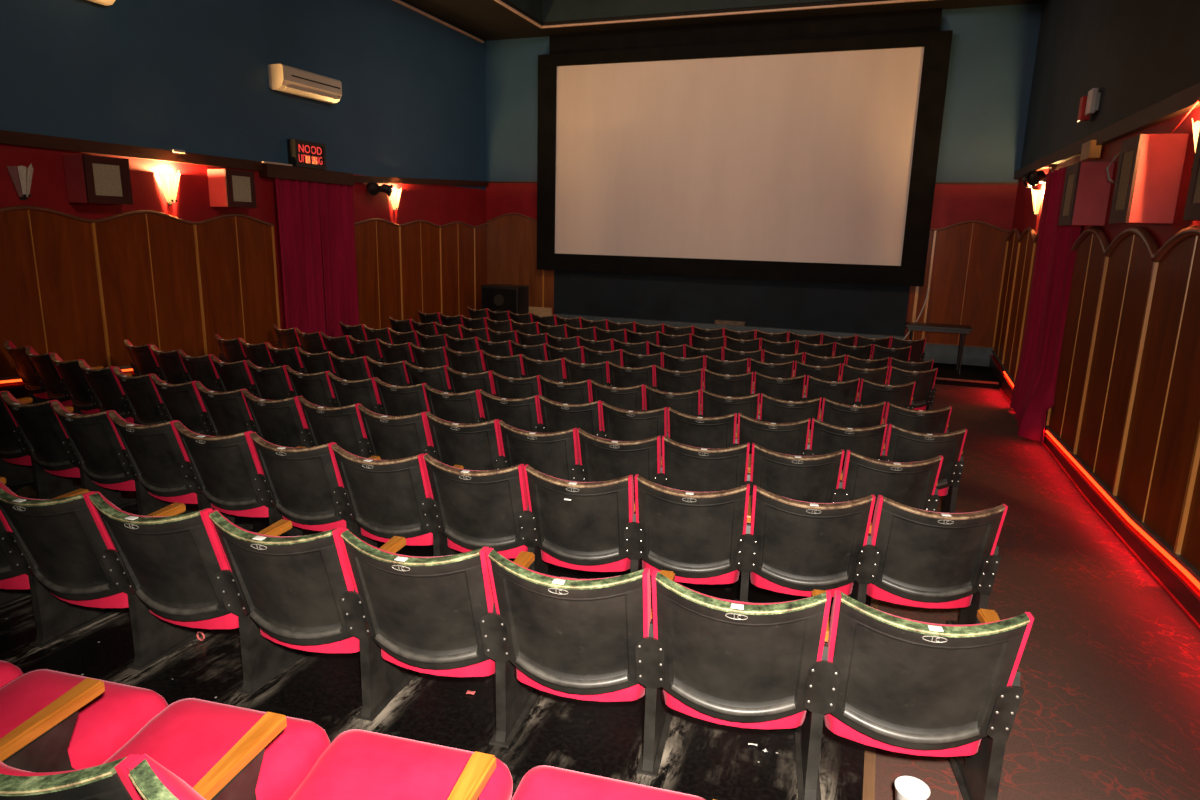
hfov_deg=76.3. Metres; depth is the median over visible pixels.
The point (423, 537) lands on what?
cushion
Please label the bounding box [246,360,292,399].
chair
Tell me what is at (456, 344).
chair
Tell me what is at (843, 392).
chair
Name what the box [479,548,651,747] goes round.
chair
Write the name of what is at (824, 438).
chair
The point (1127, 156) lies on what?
grille
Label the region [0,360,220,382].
light
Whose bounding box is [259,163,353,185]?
trim
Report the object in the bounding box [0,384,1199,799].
floor
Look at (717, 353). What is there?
chair
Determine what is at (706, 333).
chair
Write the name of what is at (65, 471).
cushion
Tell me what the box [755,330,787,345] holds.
chair
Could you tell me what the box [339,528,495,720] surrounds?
chair
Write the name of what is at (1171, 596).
baseboard
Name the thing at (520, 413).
chair
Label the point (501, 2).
trim
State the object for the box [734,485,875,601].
chair
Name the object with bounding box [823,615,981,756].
cushion
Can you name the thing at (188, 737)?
cushion
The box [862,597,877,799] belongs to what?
trim
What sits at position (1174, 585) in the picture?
baseboard
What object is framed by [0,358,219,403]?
baseboard
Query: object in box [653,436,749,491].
chair
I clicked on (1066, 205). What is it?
grille
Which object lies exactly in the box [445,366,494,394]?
chair
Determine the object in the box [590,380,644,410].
chair
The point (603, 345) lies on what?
chair
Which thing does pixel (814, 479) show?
chair
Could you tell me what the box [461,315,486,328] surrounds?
chair
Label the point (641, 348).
chair
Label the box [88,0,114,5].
air conditioner
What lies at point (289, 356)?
chair
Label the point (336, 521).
cushion
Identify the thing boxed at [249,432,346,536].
chair
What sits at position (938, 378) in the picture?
trim
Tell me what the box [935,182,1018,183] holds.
trim
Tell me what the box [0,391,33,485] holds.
chair
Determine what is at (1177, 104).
trim
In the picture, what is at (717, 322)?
wooden block
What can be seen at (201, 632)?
band
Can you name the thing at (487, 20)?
ceiling
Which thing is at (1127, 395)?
wall panel
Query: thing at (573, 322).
chair
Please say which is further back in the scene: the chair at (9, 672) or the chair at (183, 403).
the chair at (183, 403)
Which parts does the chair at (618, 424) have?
rail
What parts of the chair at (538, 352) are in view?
rail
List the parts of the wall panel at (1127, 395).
cap moulding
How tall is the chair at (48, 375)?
0.765 m
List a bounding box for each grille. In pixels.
[92,163,122,196]
[232,175,251,201]
[482,288,515,313]
[1062,173,1074,215]
[1115,150,1133,209]
[1193,167,1199,202]
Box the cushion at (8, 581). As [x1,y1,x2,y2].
[0,574,29,588]
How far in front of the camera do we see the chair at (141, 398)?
5.89 m
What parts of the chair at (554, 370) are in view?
rail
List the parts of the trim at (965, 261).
cap moulding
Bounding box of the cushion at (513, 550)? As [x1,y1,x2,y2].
[447,538,527,557]
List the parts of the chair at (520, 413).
rail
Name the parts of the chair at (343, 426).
rail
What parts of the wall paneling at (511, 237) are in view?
cap moulding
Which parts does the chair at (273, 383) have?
rail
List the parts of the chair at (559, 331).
rail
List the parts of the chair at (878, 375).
rail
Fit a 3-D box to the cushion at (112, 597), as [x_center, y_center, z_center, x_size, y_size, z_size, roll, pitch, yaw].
[-1.941,0.653,3.176,0.486,0.196,0.515,5,13,16]
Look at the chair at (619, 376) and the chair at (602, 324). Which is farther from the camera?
the chair at (602, 324)
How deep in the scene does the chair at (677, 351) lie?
9.94 m
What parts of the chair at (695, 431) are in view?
rail, panel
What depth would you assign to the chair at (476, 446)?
4.71 m
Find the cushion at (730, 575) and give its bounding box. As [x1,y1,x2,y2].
[641,559,739,584]
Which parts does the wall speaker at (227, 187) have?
frame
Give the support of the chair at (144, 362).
on the floor
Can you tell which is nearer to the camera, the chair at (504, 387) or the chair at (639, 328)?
the chair at (504, 387)
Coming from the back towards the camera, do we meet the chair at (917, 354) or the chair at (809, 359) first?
the chair at (917, 354)
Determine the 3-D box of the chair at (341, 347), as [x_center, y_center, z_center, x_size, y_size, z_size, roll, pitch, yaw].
[-3.201,-0.505,9.827,0.540,0.764,0.696,9,15,32]
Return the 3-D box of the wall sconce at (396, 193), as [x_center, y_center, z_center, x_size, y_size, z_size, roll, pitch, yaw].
[-3.387,-3.348,12.737,0.136,0.389,0.264,6,13,20]
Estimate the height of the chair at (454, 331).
0.764 m
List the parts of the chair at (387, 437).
rail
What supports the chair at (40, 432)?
on the floor
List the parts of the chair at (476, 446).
rail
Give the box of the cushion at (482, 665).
[380,647,495,676]
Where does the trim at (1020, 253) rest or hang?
attached to the wall at (1139, 54)
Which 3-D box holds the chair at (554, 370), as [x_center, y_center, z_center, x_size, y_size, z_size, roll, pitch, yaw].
[-0.557,-0.152,8.528,0.540,0.760,0.690,6,14,21]
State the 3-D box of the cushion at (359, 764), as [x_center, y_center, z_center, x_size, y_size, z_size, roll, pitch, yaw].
[-0.502,0.986,1.715,0.486,0.196,0.515,5,15,14]
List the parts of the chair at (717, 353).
rail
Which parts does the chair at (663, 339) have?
rail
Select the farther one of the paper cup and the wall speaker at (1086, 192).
the wall speaker at (1086, 192)
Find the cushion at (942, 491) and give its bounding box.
[938,487,948,495]
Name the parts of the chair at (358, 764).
rail, armrest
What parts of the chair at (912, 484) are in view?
rail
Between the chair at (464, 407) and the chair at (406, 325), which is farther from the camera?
the chair at (406, 325)
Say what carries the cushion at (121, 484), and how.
on the chair at (93, 443)
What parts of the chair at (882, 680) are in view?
armrest, bead moulding, panel, number plate, rail, armrest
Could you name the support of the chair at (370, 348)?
on the floor
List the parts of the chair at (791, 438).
rail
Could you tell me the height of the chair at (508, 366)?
0.769 m
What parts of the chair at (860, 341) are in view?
rail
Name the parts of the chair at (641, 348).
rail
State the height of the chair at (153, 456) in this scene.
0.762 m
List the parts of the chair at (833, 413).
rail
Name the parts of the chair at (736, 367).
panel, rail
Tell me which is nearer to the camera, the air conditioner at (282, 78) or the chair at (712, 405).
the chair at (712, 405)
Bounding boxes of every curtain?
[275,178,325,334]
[318,182,358,336]
[1010,166,1080,443]
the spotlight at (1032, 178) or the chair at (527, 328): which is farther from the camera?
the chair at (527, 328)
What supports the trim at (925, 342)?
attached to the wall at (993, 53)
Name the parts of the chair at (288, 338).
rail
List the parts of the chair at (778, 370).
rail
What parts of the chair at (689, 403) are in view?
rail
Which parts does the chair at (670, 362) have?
rail, panel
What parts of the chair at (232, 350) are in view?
rail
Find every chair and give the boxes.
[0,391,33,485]
[0,477,30,606]
[0,481,144,647]
[0,660,22,687]
[0,669,167,769]
[0,678,329,799]
[1,391,81,498]
[4,340,48,403]
[25,347,76,412]
[50,353,103,413]
[51,401,136,507]
[78,360,133,423]
[89,491,255,670]
[108,410,197,515]
[113,367,165,424]
[124,339,163,376]
[127,712,512,799]
[150,345,186,383]
[150,374,210,435]
[173,421,268,529]
[178,349,218,391]
[195,381,251,435]
[208,509,359,694]
[210,355,253,392]
[215,334,245,361]
[239,338,272,367]
[242,389,306,447]
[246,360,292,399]
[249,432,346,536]
[266,343,302,371]
[273,324,300,348]
[285,365,334,406]
[295,328,325,352]
[297,347,334,373]
[298,396,365,456]
[320,332,352,357]
[327,372,379,412]
[329,352,370,379]
[330,443,432,546]
[339,321,366,340]
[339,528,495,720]
[348,335,381,361]
[357,404,431,459]
[363,324,391,343]
[366,356,408,385]
[374,377,428,415]
[378,339,413,362]
[388,328,419,346]
[389,316,413,331]
[404,361,449,391]
[410,343,447,367]
[411,319,437,335]
[416,331,447,347]
[418,310,441,324]
[420,453,527,557]
[423,384,482,423]
[424,411,502,470]
[435,322,462,338]
[439,313,463,325]
[444,346,484,372]
[445,334,478,351]
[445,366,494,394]
[447,751,704,799]
[460,325,489,341]
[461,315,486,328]
[467,307,488,318]
[477,337,512,355]
[477,389,540,431]
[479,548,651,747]
[482,350,523,377]
[486,317,511,331]
[487,309,509,320]
[487,328,517,342]
[491,371,540,398]
[494,420,578,480]
[509,311,532,322]
[510,319,538,334]
[510,340,546,359]
[516,330,547,344]
[518,464,633,576]
[519,354,565,381]
[531,313,556,325]
[534,395,602,435]
[537,322,566,337]
[538,375,591,403]
[545,343,583,362]
[546,333,578,347]
[555,315,581,327]
[561,357,608,384]
[565,324,595,340]
[571,428,660,500]
[578,336,613,350]
[580,317,607,329]
[582,346,622,365]
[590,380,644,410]
[595,326,626,342]
[596,401,667,440]
[605,361,654,386]
[607,320,634,331]
[612,338,648,354]
[621,349,662,367]
[624,474,749,584]
[626,329,657,344]
[635,322,663,332]
[635,570,830,776]
[642,385,700,415]
[648,342,684,357]
[651,365,702,392]
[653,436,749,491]
[658,331,690,345]
[661,407,736,456]
[663,324,692,334]
[663,352,704,374]
[685,344,722,359]
[691,334,724,348]
[693,326,723,337]
[697,389,759,423]
[702,368,753,396]
[703,355,748,380]
[723,347,762,366]
[724,328,755,339]
[725,336,760,351]
[730,413,809,455]
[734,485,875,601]
[741,443,844,502]
[748,358,793,381]
[749,372,805,403]
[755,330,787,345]
[756,393,821,429]
[760,338,796,358]
[762,350,803,369]
[787,331,821,348]
[793,361,840,384]
[794,589,1033,799]
[796,340,833,360]
[800,375,859,410]
[802,418,887,471]
[803,352,845,375]
[819,398,885,427]
[821,333,855,350]
[831,450,943,522]
[833,342,872,363]
[839,363,888,391]
[846,355,889,368]
[848,495,1007,624]
[853,379,915,417]
[854,335,890,354]
[870,344,911,365]
[877,424,966,512]
[882,402,951,441]
[886,366,937,409]
[887,357,933,378]
[889,337,925,361]
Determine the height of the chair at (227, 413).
0.766 m
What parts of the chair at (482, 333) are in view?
rail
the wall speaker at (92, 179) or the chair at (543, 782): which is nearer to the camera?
the chair at (543, 782)
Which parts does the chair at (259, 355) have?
rail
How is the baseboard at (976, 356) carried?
attached to the wall at (993, 53)
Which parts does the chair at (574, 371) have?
rail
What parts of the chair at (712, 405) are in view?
rail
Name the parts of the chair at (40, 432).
rail, panel, bead moulding, armrest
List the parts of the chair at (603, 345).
rail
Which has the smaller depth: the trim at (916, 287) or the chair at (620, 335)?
the chair at (620, 335)
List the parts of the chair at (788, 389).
rail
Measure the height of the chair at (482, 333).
0.761 m
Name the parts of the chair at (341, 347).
rail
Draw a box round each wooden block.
[715,320,745,325]
[1080,140,1101,160]
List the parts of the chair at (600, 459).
rail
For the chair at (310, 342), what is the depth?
9.77 m
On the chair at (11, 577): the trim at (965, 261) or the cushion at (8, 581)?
the cushion at (8, 581)
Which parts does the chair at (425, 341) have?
rail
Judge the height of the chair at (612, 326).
0.760 m
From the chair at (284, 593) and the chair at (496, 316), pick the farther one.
the chair at (496, 316)
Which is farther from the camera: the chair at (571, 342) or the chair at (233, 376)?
the chair at (571, 342)
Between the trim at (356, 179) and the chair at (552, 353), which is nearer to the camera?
the chair at (552, 353)
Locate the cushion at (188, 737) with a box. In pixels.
[101,698,329,799]
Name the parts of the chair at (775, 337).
rail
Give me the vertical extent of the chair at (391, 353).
0.760 m
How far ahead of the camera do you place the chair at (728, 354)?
9.64 m
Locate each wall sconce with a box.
[7,163,33,199]
[157,170,179,204]
[390,187,401,210]
[1031,188,1042,215]
[1191,118,1199,170]
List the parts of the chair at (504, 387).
rail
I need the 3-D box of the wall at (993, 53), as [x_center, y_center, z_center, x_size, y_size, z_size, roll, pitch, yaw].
[2.244,-4.073,14.014,9.990,6.980,0.150,6,13,20]
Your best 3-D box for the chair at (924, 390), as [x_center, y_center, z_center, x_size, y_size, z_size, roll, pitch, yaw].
[3.451,-0.040,8.672,0.579,0.770,0.692,3,12,8]
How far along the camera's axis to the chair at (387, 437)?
4.86 m
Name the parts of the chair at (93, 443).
rail, panel, bead moulding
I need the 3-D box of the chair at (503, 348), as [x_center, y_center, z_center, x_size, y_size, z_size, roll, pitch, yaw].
[-1.275,-0.459,10.051,0.540,0.770,0.692,7,13,25]
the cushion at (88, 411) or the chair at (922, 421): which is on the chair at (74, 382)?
the cushion at (88, 411)
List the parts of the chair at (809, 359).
rail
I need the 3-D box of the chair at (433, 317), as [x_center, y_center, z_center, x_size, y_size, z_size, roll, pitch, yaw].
[-2.839,-1.203,13.439,0.540,0.762,0.693,9,15,32]
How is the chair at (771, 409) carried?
on the floor
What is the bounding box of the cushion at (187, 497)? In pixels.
[148,491,197,503]
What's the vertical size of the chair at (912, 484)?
0.764 m
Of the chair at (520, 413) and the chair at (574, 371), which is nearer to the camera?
the chair at (520, 413)
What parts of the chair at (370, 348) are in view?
rail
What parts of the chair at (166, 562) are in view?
number plate, rail, panel, armrest, bead moulding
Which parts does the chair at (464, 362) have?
rail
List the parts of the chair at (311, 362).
rail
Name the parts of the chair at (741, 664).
armrest, bead moulding, number plate, rail, panel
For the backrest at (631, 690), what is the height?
0.196 m
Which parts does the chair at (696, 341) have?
rail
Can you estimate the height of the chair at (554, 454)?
0.762 m
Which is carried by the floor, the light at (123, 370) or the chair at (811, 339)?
the chair at (811, 339)
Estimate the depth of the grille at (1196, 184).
4.25 m
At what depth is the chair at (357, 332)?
10.89 m
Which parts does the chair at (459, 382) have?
rail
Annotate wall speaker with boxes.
[63,154,132,204]
[207,169,256,207]
[1058,162,1114,225]
[1108,133,1188,224]
[1183,129,1199,220]
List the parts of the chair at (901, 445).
panel, rail, bead moulding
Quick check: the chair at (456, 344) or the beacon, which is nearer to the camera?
the beacon
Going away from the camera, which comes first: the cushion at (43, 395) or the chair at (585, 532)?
the chair at (585, 532)
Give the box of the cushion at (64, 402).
[60,400,72,406]
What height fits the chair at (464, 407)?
0.766 m
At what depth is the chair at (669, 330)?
12.35 m
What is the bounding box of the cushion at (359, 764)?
[289,729,512,799]
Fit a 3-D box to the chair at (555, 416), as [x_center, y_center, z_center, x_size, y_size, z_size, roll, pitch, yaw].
[-0.185,0.303,6.044,0.540,0.768,0.691,5,13,17]
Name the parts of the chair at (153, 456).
rail, panel, bead moulding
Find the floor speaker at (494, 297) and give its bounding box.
[481,284,528,313]
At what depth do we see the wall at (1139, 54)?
7.43 m
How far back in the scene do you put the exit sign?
10.61 m
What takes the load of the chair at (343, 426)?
on the floor
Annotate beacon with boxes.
[1077,88,1100,121]
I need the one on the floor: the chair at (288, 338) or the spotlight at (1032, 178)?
the chair at (288, 338)
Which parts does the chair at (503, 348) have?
rail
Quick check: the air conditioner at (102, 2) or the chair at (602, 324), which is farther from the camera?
the chair at (602, 324)
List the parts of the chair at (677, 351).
rail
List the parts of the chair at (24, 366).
rail, panel, bead moulding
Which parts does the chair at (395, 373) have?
rail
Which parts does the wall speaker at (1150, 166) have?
frame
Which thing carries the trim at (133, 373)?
attached to the wall at (191, 76)
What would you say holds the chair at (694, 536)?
on the floor
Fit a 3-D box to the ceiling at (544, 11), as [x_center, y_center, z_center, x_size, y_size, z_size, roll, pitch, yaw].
[-0.473,-5.321,5.657,6.940,0.650,15.240,6,13,20]
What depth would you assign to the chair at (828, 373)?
8.49 m
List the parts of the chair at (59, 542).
number plate, rail, panel, bead moulding, armrest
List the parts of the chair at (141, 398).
rail, bead moulding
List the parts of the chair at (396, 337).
rail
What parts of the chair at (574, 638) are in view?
armrest, number plate, rail, panel, bead moulding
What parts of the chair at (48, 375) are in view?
rail, panel, bead moulding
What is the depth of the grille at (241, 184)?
9.43 m
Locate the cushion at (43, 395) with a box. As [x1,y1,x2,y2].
[34,392,48,398]
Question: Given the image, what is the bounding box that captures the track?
[262,161,291,165]
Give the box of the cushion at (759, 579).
[749,571,853,596]
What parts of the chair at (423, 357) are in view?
rail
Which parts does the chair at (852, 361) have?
rail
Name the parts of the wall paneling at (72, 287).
cap moulding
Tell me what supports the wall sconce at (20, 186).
attached to the wall at (191, 76)
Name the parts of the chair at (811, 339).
rail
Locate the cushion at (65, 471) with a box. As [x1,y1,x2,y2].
[43,467,79,477]
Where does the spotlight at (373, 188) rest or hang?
attached to the wall at (191, 76)
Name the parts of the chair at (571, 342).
rail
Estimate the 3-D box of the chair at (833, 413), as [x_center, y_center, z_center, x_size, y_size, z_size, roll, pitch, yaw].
[2.104,0.314,6.601,0.540,0.764,0.696,4,13,11]
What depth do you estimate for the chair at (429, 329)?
11.69 m
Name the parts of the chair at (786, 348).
rail, panel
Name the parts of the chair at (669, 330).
rail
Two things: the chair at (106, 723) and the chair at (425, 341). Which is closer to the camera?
the chair at (106, 723)
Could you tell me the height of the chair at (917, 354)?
0.765 m
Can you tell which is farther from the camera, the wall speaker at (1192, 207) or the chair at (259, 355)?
the chair at (259, 355)
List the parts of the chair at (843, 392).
rail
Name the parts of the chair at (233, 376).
rail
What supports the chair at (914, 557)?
on the floor
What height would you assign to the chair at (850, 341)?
0.766 m
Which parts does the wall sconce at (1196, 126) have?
glass plate, glass plate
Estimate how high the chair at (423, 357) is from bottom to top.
0.761 m
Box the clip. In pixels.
[169,149,184,153]
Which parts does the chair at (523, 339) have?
rail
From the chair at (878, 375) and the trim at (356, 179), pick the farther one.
the trim at (356, 179)
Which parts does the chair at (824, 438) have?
rail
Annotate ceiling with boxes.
[402,0,1044,40]
[506,0,844,22]
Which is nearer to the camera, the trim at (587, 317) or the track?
the track
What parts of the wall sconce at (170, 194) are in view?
glass plate, glass plate, glass plate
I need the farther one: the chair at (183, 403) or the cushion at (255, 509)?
the chair at (183, 403)
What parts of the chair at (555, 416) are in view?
rail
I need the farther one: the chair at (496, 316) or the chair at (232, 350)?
the chair at (496, 316)
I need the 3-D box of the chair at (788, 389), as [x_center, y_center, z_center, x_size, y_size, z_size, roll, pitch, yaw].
[1.792,0.055,7.834,0.540,0.763,0.689,4,13,12]
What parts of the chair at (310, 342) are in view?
rail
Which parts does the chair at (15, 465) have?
bead moulding, panel, armrest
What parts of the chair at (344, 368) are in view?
rail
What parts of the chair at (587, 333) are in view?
rail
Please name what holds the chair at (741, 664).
on the floor
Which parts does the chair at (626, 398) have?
rail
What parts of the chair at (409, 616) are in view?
armrest, number plate, rail, panel, bead moulding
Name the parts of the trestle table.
leg, leg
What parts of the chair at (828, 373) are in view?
rail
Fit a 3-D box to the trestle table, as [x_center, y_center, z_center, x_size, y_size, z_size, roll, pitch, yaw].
[5.451,-0.847,12.419,0.980,0.741,0.520,6,13,20]
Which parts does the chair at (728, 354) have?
rail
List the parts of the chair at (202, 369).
rail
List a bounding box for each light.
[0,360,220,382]
[1003,371,1013,387]
[1045,430,1199,589]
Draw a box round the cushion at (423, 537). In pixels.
[360,526,432,545]
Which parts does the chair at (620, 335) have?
rail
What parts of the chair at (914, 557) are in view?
bead moulding, panel, rail, number plate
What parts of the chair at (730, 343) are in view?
rail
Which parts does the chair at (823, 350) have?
rail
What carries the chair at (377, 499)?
on the floor
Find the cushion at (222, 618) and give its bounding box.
[149,532,255,628]
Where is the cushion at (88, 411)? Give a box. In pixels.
[80,409,99,413]
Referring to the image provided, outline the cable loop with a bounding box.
[1106,153,1119,183]
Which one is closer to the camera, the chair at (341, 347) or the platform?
the chair at (341, 347)
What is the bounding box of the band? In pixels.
[196,631,204,640]
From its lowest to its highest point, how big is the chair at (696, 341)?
0.772 m
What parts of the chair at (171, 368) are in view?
rail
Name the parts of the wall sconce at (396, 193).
glass plate, glass plate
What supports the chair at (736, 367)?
on the floor
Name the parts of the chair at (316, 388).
rail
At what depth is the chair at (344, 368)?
7.88 m
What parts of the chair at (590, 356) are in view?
rail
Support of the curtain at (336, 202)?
hanging from the wall at (191, 76)
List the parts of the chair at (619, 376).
rail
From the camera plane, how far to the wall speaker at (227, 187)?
9.30 m
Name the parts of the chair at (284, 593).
number plate, rail, armrest, panel, bead moulding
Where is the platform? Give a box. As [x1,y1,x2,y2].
[932,363,1000,388]
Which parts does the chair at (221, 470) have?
rail, panel, bead moulding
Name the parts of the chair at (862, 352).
rail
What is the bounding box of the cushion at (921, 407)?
[913,405,926,409]
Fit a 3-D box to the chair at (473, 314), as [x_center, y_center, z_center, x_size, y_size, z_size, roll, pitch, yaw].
[-2.166,-1.397,14.524,0.540,0.759,0.688,10,15,34]
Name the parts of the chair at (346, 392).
rail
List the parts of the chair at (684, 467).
rail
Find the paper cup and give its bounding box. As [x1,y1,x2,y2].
[895,776,929,799]
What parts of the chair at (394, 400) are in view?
rail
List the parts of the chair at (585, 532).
number plate, rail, bead moulding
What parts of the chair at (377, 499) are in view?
armrest, rail, bead moulding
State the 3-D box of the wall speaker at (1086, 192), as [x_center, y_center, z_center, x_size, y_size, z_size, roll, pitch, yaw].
[4.638,-1.956,7.300,0.287,0.566,0.520,6,13,20]
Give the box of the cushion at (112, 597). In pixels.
[50,515,144,607]
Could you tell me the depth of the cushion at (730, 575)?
3.46 m
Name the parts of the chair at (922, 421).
panel, rail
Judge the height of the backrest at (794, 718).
0.196 m
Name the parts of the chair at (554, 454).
rail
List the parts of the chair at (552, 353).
rail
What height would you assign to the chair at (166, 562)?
0.760 m
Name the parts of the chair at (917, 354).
rail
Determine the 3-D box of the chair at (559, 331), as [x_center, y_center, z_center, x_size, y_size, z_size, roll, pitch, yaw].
[-0.679,-0.879,12.229,0.540,0.763,0.689,7,14,24]
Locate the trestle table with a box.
[905,322,972,373]
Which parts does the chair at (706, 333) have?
rail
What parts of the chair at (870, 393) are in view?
rail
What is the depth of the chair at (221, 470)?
4.02 m
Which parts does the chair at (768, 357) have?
rail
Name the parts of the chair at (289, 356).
rail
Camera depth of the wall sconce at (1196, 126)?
4.82 m
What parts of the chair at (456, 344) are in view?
rail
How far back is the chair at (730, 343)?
10.85 m
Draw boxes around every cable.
[903,287,928,339]
[1170,101,1198,133]
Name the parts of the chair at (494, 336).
rail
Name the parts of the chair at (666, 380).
rail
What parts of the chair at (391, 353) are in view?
rail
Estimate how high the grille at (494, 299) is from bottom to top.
0.990 m
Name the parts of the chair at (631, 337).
rail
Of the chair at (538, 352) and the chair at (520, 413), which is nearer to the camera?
the chair at (520, 413)
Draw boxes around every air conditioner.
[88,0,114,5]
[268,64,341,103]
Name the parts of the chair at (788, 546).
armrest, bead moulding, number plate, rail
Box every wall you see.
[0,0,485,385]
[485,3,1042,335]
[554,270,909,335]
[1012,0,1199,567]
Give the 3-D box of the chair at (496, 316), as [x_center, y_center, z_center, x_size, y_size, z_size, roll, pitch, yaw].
[-1.751,-1.326,14.246,0.540,0.762,0.694,9,15,32]
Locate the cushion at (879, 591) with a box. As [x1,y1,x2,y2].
[866,583,972,608]
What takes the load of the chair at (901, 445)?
on the floor
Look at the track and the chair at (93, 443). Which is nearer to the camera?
the chair at (93, 443)
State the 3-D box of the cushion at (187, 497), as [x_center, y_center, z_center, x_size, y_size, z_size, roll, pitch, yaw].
[-2.350,0.433,4.530,0.486,0.196,0.515,6,14,22]
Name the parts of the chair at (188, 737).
armrest, rail, panel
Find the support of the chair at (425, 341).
on the floor
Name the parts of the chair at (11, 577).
armrest, bead moulding, panel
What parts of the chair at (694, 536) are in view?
bead moulding, number plate, rail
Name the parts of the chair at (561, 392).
rail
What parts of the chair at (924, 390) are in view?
rail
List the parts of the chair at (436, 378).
rail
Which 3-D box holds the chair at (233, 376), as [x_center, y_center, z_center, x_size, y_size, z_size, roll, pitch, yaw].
[-3.341,-0.071,7.382,0.540,0.759,0.689,8,14,29]
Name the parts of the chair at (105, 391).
rail, panel, bead moulding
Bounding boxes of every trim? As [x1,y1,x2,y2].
[0,130,261,170]
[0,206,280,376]
[0,372,134,388]
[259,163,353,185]
[353,176,488,185]
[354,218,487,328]
[393,0,483,42]
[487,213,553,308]
[488,181,536,182]
[494,0,930,28]
[553,313,905,346]
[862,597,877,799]
[906,220,1009,346]
[912,286,918,337]
[925,342,993,347]
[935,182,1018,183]
[936,377,998,383]
[990,355,1199,600]
[992,227,1038,381]
[1014,82,1199,179]
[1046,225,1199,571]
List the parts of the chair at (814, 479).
armrest, rail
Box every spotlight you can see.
[367,182,393,195]
[1022,170,1046,187]
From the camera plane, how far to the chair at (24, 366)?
7.00 m
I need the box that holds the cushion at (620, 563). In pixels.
[540,548,630,571]
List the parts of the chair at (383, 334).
rail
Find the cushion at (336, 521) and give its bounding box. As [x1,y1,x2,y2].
[282,515,346,531]
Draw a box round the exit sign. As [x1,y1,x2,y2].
[287,139,326,169]
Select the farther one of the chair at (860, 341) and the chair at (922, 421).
the chair at (860, 341)
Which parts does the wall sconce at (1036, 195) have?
glass plate, glass plate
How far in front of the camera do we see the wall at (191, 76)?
9.63 m
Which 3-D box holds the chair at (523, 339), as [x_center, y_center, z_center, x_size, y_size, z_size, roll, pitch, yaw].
[-0.881,-0.641,11.066,0.540,0.770,0.692,8,13,26]
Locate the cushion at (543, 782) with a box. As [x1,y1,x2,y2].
[512,765,704,799]
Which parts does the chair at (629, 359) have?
rail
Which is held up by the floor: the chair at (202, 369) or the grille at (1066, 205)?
the chair at (202, 369)
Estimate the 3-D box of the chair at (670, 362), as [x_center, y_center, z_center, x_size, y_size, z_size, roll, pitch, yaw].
[1.012,-0.218,9.187,0.540,0.760,0.689,5,13,16]
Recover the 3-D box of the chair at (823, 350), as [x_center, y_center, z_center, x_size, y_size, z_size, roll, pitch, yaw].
[3.032,-0.499,10.955,0.540,0.764,0.690,4,13,13]
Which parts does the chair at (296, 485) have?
rail, bead moulding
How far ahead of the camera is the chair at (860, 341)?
11.56 m
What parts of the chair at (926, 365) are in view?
panel, rail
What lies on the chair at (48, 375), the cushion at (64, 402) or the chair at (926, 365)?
the cushion at (64, 402)
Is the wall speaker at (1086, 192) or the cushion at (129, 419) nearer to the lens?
the cushion at (129, 419)
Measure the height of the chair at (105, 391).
0.766 m
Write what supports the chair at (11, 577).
on the floor
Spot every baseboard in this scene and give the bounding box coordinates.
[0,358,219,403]
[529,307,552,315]
[924,344,993,366]
[989,350,1199,623]
[999,388,1199,631]
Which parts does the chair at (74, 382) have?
rail, panel, bead moulding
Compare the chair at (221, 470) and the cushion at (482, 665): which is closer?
the cushion at (482, 665)
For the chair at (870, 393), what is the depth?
7.33 m
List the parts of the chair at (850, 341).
rail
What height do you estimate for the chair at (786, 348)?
0.765 m
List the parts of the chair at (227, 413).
rail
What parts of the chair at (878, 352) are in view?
rail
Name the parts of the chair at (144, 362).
rail, panel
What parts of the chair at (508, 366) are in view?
rail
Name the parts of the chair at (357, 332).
rail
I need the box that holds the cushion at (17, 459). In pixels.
[1,455,31,465]
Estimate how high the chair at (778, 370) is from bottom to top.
0.761 m
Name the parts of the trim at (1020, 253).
cap moulding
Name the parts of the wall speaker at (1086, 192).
frame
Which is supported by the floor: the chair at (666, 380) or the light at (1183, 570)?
the chair at (666, 380)
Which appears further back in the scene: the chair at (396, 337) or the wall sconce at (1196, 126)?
the chair at (396, 337)
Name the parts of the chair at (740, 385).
rail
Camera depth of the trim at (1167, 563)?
5.48 m
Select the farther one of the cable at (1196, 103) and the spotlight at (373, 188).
the spotlight at (373, 188)
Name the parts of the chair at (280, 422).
rail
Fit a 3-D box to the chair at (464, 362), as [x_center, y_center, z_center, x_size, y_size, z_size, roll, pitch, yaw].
[-1.460,-0.263,8.906,0.540,0.760,0.688,7,14,24]
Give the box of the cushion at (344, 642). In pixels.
[260,628,359,652]
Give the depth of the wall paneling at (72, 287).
8.42 m
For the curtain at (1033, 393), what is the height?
2.975 m
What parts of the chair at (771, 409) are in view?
rail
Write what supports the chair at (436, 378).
on the floor
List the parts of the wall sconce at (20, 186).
glass plate, glass plate, plate, glass plate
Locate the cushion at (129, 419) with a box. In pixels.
[124,417,133,423]
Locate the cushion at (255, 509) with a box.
[211,503,268,516]
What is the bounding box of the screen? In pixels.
[537,8,952,286]
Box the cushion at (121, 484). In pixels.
[92,479,135,490]
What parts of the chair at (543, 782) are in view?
armrest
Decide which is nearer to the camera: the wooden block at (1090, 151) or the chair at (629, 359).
the wooden block at (1090, 151)
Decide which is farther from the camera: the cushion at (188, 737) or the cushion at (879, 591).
the cushion at (879, 591)
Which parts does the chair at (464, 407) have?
rail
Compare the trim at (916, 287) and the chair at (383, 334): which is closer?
the chair at (383, 334)
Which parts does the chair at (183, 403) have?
rail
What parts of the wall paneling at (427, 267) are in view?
cap moulding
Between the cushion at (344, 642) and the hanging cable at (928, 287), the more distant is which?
the hanging cable at (928, 287)

